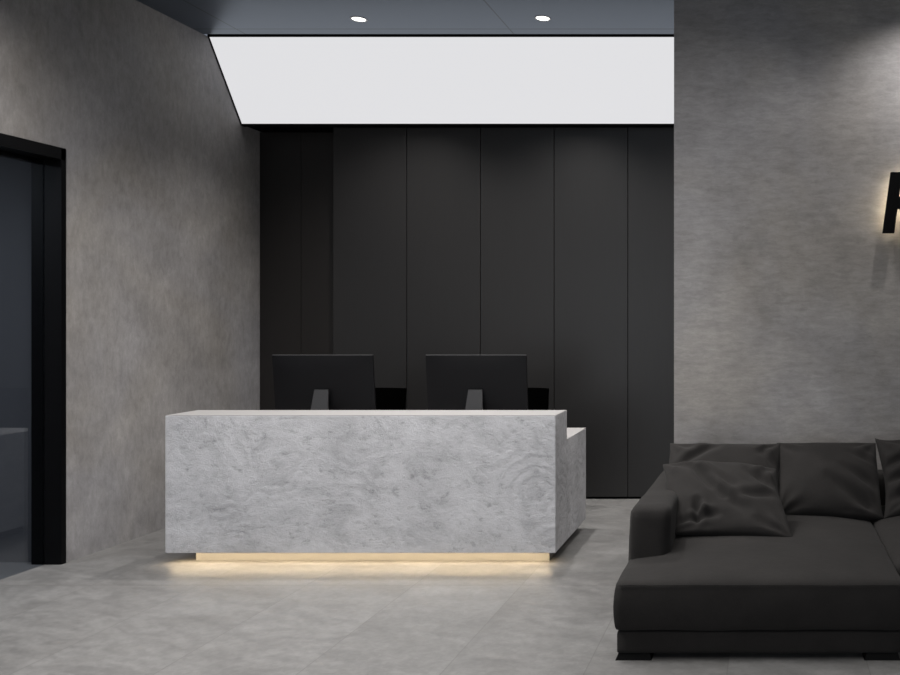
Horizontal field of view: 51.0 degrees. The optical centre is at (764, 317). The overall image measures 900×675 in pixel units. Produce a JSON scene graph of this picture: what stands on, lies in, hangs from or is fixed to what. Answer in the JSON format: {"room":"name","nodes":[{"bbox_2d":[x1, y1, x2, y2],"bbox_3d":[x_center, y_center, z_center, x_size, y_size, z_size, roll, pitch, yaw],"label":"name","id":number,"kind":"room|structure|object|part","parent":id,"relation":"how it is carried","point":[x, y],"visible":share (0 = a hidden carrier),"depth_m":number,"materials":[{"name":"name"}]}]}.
{"room":"office reception area","nodes":[
{"label":"office reception area","id":0,"kind":"room"},
{"bbox_2d":[0,156,30,561],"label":"glass door","id":1,"kind":"structure","parent":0,"point":[15,175],"depth_m":5.74,"materials":[{"name":"grey glass"}]},
{"bbox_2d":[0,0,259,562],"bbox_3d":[-4.810,-0.365,2.050,0.200,4.030,12.100,0,0,0],"label":"wall","id":2,"kind":"structure","parent":0,"point":[163,170],"depth_m":6.36,"materials":[{"name":"paint"}]},
{"bbox_2d":[0,133,65,564],"bbox_3d":[-4.806,0.256,4.735,0.201,2.789,1.978,0,0,0],"label":"door frame","id":3,"kind":"structure","parent":2,"relation":"in","point":[35,153],"depth_m":5.68,"materials":[{"name":"black metal"}]},
{"bbox_3d":[-4.854,-1.045,4.735,0.042,0.030,1.900,0,0,0],"label":"rail","id":4,"kind":"part","parent":3,"relation":"part of","materials":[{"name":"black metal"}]},
{"bbox_2d":[137,0,673,33],"bbox_3d":[0.645,-2.440,1.462,11.110,0.120,11.325,0,0,0],"label":"ceiling","id":5,"kind":"structure","parent":0,"point":[203,16],"depth_m":6.69,"materials":[{"name":"grey paint"}]},
{"bbox_2d":[350,16,366,21],"bbox_3d":[-3.235,-2.378,6.770,0.124,0.004,0.124,0,0,0],"label":"recessed light","id":6,"kind":"object","parent":5,"relation":"in","point":[354,18],"visible":1,"depth_m":6.77,"materials":[{"name":"white paint"}]},
{"bbox_2d":[535,16,550,20],"bbox_3d":[-1.765,-2.378,6.750,0.124,0.004,0.124,0,0,0],"label":"recessed light","id":7,"kind":"object","parent":5,"relation":"in","point":[539,18],"visible":1,"depth_m":6.75,"materials":[{"name":"white"}]},
{"bbox_2d":[0,499,899,674],"bbox_3d":[-1.400,1.725,2.000,15.200,0.150,12.400,0,0,0],"label":"floor","id":8,"kind":"structure","parent":0,"point":[132,607],"depth_m":4.65,"materials":[{"name":"concrete"}]},
{"bbox_2d":[333,127,406,409],"bbox_3d":[-3.598,-0.043,7.867,0.671,3.387,0.255,0,0,0],"label":"wall panel","id":9,"kind":"object","parent":8,"relation":"on","point":[370,163],"visible":0.46,"depth_m":7.74,"materials":[{"name":"black wood"}]},
{"bbox_2d":[165,410,585,559],"bbox_3d":[-2.713,1.151,6.185,2.617,0.997,0.970,0,0,0],"label":"reception desk","id":10,"kind":"object","parent":8,"relation":"on","point":[240,484],"visible":1,"depth_m":5.70,"materials":[{"name":"grey"}]},
{"bbox_2d":[272,355,375,409],"bbox_3d":[-3.315,0.568,6.370,0.752,0.586,0.200,0,0,0],"label":"computer monitor","id":11,"kind":"object","parent":10,"relation":"on","point":[301,382],"visible":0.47,"depth_m":6.37,"materials":[{"name":"black plastic"}]},
{"bbox_2d":[166,410,566,415],"bbox_3d":[-2.713,0.655,5.865,2.615,0.004,0.327,0,0,0],"label":"countertop","id":12,"kind":"structure","parent":10,"relation":"on","point":[197,412],"depth_m":5.81,"materials":[{"name":"grey"}]},
{"bbox_2d":[425,355,527,409],"bbox_3d":[-2.165,0.568,6.370,0.752,0.586,0.200,0,0,0],"label":"computer monitor","id":13,"kind":"object","parent":10,"relation":"on","point":[454,382],"visible":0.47,"depth_m":6.37,"materials":[{"name":"black plastic"}]},
{"bbox_2d":[567,428,584,439],"bbox_3d":[-2.713,0.863,6.350,2.617,0.004,0.639,0,0,0],"label":"countertop","id":14,"kind":"structure","parent":10,"relation":"on","point":[571,432],"depth_m":6.45,"materials":[{"name":"grey concrete"}]},
{"bbox_3d":[-1.435,1.220,6.350,0.060,0.711,0.640,0,0,0],"label":"panel","id":15,"kind":"part","parent":10,"relation":"part of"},
{"bbox_2d":[375,388,406,409],"bbox_3d":[-3.299,1.125,7.059,0.584,1.049,0.573,0,0,0],"label":"office chair","id":16,"kind":"object","parent":8,"relation":"on","point":[386,398],"visible":0.08,"depth_m":7.27,"materials":[{"name":"black"}]},
{"bbox_2d":[407,127,480,409],"bbox_3d":[-2.927,-0.043,7.867,0.671,3.387,0.255,0,0,0],"label":"wall panel","id":17,"kind":"object","parent":8,"relation":"on","point":[444,163],"visible":0.46,"depth_m":7.74,"materials":[{"name":"black wood"}]},
{"bbox_2d":[481,127,553,409],"bbox_3d":[-2.256,-0.043,7.867,0.671,3.387,0.255,0,0,0],"label":"wall panel","id":18,"kind":"object","parent":8,"relation":"on","point":[517,163],"visible":0.46,"depth_m":7.74,"materials":[{"name":"black wood"}]},
{"bbox_2d":[528,388,548,409],"bbox_3d":[-2.081,1.125,7.059,0.584,1.049,0.573,0,0,0],"label":"office chair","id":19,"kind":"object","parent":8,"relation":"on","point":[538,398],"visible":0.08,"depth_m":7.25,"materials":[{"name":"black plastic"}]},
{"bbox_2d":[554,127,627,498],"bbox_3d":[-1.585,-0.043,7.867,0.671,3.387,0.255,0,0,0],"label":"wall panel","id":20,"kind":"object","parent":8,"relation":"on","point":[591,163],"visible":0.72,"depth_m":7.74,"materials":[{"name":"black wood"}]},
{"bbox_2d":[628,127,673,498],"bbox_3d":[-0.914,-0.043,7.867,0.671,3.387,0.255,0,0,0],"label":"wall panel","id":21,"kind":"object","parent":8,"relation":"on","point":[650,149],"visible":0.5,"depth_m":7.74,"materials":[{"name":"black wood"}]},
{"bbox_2d":[613,470,899,659],"bbox_3d":[1.306,1.324,5.067,4.090,0.652,1.990,0,0,0],"label":"sofa","id":22,"kind":"object","parent":8,"relation":"on","point":[832,586],"visible":0.82,"depth_m":4.10,"materials":[{"name":"grey fabric"}]},
{"bbox_3d":[-0.616,1.255,5.229,0.230,0.513,1.515,0,0,0],"label":"arm","id":23,"kind":"part","parent":22,"relation":"part of","materials":[{"name":"grey fabric"}]},
{"bbox_2d":[669,443,780,493],"bbox_3d":[-0.267,1.042,5.477,0.744,0.439,0.440,0,0,0],"label":"cushion","id":24,"kind":"object","parent":22,"relation":"on","point":[765,455],"visible":0.3,"depth_m":5.54,"materials":[{"name":"grey fabric"}]},
{"bbox_2d":[663,460,792,536],"bbox_3d":[-0.235,1.056,5.015,0.820,0.377,0.531,0,0,0],"label":"throw pillow","id":25,"kind":"object","parent":22,"relation":"on","point":[715,498],"visible":0.94,"depth_m":4.90,"materials":[{"name":"grey fabric"}]},
{"bbox_2d":[613,515,899,629],"bbox_3d":[-0.027,1.366,4.920,1.424,0.295,1.695,0,0,0],"label":"seat cushion","id":26,"kind":"object","parent":22,"relation":"on","point":[833,573],"depth_m":4.11,"materials":[{"name":"grey fabric"}]},
{"bbox_2d":[779,442,883,519],"bbox_3d":[0.407,1.049,5.503,0.678,0.439,0.464,0,0,0],"label":"cushion","id":27,"kind":"object","parent":22,"relation":"on","point":[841,480],"visible":0.95,"depth_m":5.38,"materials":[{"name":"grey fabric"}]},
{"bbox_3d":[1.294,1.292,5.960,3.694,0.439,0.204,0,0,0],"label":"backrest","id":28,"kind":"part","parent":22,"relation":"part of","materials":[{"name":"grey fabric"}]},
{"bbox_2d":[871,506,899,576],"bbox_3d":[1.340,1.361,5.065,1.349,0.307,1.399,0,0,0],"label":"seat cushion","id":29,"kind":"object","parent":22,"relation":"on","point":[886,531],"depth_m":4.92,"materials":[{"name":"grey fabric"}]},
{"bbox_2d":[875,438,899,517],"bbox_3d":[1.143,1.032,5.513,0.809,0.450,0.458,0,0,0],"label":"cushion","id":30,"kind":"object","parent":22,"relation":"on","point":[889,450],"visible":0.98,"depth_m":5.46,"materials":[{"name":"grey fabric"}]},
{"bbox_2d":[674,0,899,469],"bbox_3d":[2.674,-0.365,6.210,6.653,4.030,0.220,0,0,0],"label":"wall","id":31,"kind":"structure","parent":0,"point":[787,112],"depth_m":6.10,"materials":[{"name":"paint"}]},
{"bbox_2d":[882,172,899,232],"bbox_3d":[1.001,-0.816,6.053,0.338,0.431,0.095,0,0,0],"label":"sign letter","id":32,"kind":"object","parent":31,"relation":"attached to","point":[893,198],"visible":1,"depth_m":6.01,"materials":[{"name":"black metal"}]},
{"bbox_3d":[0.645,-0.365,8.075,10.710,4.030,0.150,0,0,0],"label":"wall","id":33,"kind":"structure","parent":0,"visible":0},
{"bbox_2d":[260,132,332,409],"bbox_3d":[-4.322,-0.045,7.940,0.768,3.370,0.040,0,0,0],"label":"wall panel","id":34,"kind":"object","parent":33,"relation":"in","point":[296,168],"depth_m":7.92,"materials":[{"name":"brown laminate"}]},
{"bbox_2d":[249,127,480,131],"bbox_3d":[-1.755,-2.060,7.830,5.910,0.640,0.340,0,0,0],"label":"trim","id":35,"kind":"structure","parent":33,"relation":"attached to","point":[261,129],"depth_m":7.85,"materials":[{"name":"black"}]},
{"bbox_2d":[207,34,673,126],"bbox_3d":[-1.775,-2.065,7.434,5.870,0.670,0.512,0,0,0],"label":"light panel","id":36,"kind":"object","parent":33,"relation":"attached to","point":[271,80],"visible":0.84,"depth_m":7.40,"materials":[{"name":"white plastic"}]}
]}

